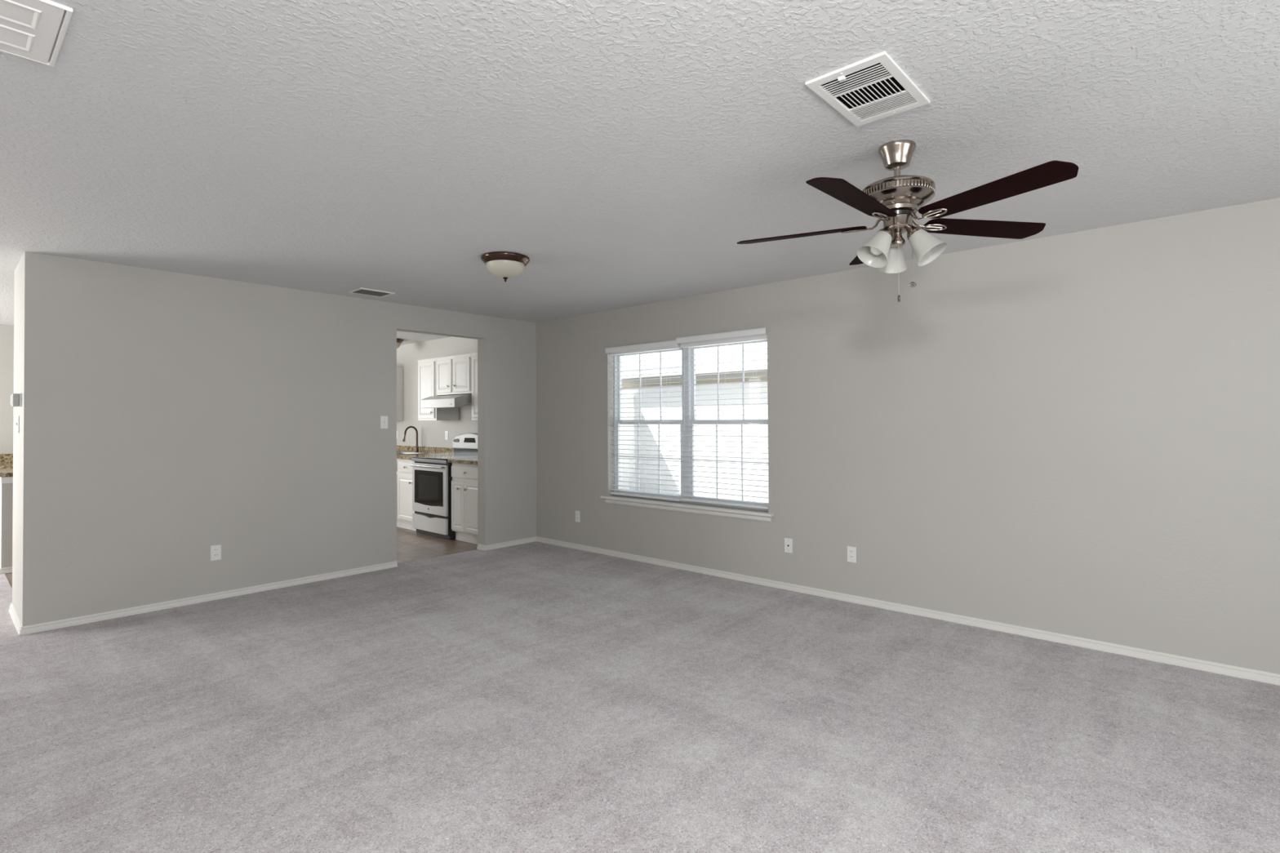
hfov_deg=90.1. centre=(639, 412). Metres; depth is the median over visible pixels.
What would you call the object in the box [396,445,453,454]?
backsplash
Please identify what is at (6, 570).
baseboard
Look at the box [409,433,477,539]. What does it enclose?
range
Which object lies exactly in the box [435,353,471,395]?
upper cabinet
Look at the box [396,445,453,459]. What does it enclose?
countertop
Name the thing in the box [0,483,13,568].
cabinet
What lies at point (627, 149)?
ceiling
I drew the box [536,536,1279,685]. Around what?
baseboard
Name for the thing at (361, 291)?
ceiling vent
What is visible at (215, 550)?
power outlet
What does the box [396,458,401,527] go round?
base cabinet
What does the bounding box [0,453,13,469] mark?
countertop
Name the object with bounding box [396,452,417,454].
basin
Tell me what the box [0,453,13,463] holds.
backsplash
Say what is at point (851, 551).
power outlet
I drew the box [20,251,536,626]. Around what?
wall
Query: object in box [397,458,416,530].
base cabinet
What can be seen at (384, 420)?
light switch
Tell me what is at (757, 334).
window blind
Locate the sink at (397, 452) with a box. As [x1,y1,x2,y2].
[396,451,427,454]
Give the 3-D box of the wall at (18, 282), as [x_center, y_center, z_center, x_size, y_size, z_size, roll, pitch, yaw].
[-4.227,0.194,4.421,0.649,2.440,0.120,-1,-1,42]
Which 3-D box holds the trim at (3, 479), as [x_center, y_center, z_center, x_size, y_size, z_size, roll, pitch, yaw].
[-5.194,0.608,6.257,0.019,0.057,1.507,-1,-1,42]
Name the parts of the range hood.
panel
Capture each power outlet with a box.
[210,544,221,560]
[444,431,448,439]
[575,511,579,522]
[847,546,856,563]
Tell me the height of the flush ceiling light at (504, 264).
0.166 m
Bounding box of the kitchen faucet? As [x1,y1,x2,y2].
[401,426,418,452]
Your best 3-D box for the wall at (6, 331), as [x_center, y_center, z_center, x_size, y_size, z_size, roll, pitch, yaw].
[-6.911,0.243,7.295,0.120,2.440,7.770,-1,-1,42]
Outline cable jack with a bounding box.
[784,537,792,553]
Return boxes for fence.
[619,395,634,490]
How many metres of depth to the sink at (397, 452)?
8.73 m
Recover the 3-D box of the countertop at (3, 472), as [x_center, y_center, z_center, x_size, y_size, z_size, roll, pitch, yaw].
[-5.449,0.563,6.457,0.695,0.038,1.553,-1,-1,42]
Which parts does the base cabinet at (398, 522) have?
door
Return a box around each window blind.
[605,340,681,501]
[675,327,768,509]
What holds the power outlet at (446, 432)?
attached to the wall at (1076, 433)
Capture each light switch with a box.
[15,416,19,432]
[380,416,387,428]
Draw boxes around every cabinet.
[0,476,0,536]
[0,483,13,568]
[396,367,403,420]
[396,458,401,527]
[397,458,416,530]
[417,358,458,420]
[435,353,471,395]
[451,462,478,544]
[471,352,477,420]
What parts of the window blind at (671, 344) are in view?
rail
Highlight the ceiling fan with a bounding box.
[737,139,1078,302]
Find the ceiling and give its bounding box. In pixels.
[0,0,1279,345]
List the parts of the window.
sash, sash, sill, sash, sash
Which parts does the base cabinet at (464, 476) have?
door, drawer, door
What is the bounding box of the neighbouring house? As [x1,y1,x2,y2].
[621,342,768,502]
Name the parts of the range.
handle, glass, storage drawer, oven door, trim, toe panel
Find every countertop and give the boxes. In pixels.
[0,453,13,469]
[0,468,13,476]
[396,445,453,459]
[447,457,477,464]
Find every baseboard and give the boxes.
[0,566,12,573]
[8,560,397,635]
[476,536,536,551]
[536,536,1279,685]
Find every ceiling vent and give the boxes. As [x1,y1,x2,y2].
[347,287,395,297]
[804,50,930,126]
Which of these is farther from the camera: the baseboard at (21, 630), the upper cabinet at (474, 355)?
the upper cabinet at (474, 355)
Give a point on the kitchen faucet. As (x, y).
(409, 427)
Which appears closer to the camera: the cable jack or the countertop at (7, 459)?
the cable jack
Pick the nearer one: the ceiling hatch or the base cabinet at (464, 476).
the ceiling hatch
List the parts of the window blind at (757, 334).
rail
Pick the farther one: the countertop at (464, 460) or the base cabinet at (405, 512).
the base cabinet at (405, 512)
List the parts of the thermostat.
plate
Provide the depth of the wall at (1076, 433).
4.00 m
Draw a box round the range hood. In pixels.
[420,394,471,408]
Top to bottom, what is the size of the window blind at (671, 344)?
1.460 m
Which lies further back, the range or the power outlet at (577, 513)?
the range
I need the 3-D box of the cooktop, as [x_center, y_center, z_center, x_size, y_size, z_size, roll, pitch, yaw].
[-2.273,0.537,7.647,0.758,0.016,0.552,-1,-1,42]
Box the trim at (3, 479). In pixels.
[0,476,13,483]
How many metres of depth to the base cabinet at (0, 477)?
5.98 m
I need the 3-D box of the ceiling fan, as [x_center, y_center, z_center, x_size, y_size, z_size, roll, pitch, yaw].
[0.991,-0.756,2.608,1.221,0.638,1.276,-1,-1,25]
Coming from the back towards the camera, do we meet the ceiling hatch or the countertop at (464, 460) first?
the countertop at (464, 460)
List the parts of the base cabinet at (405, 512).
drawer, door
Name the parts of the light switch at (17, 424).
plate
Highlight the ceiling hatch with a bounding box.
[0,0,73,66]
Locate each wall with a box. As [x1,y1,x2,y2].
[0,324,13,463]
[12,256,22,621]
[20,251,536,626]
[396,197,1279,674]
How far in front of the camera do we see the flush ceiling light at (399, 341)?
8.51 m
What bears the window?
in the wall at (1076, 433)
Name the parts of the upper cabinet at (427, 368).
door, trim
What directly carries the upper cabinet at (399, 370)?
attached to the wall at (1076, 433)
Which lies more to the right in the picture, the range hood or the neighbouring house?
the neighbouring house
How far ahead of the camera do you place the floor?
2.79 m
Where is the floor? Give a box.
[0,526,1279,852]
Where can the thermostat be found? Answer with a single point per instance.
(15, 398)
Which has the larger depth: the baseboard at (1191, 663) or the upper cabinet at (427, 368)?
the upper cabinet at (427, 368)
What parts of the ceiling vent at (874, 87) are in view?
damper lever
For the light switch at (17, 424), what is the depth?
4.27 m
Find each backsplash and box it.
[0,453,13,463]
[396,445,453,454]
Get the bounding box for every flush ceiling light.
[396,338,404,348]
[480,251,529,281]
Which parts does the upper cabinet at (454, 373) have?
door, trim, door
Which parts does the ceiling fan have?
blade, blade, blade, lamp shade, bulb, lamp shade, pull chain, lamp shade, blade, blade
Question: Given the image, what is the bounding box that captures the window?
[600,339,773,522]
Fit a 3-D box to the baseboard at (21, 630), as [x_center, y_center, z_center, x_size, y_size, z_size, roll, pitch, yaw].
[-3.376,1.395,5.231,0.800,0.051,2.513,-1,-1,42]
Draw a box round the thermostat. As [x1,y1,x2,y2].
[10,393,22,406]
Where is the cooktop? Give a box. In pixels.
[413,454,477,460]
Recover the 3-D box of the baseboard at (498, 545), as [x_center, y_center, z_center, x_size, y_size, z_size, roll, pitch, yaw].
[-1.426,1.405,6.905,0.146,0.051,0.690,-1,-1,42]
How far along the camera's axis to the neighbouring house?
11.08 m

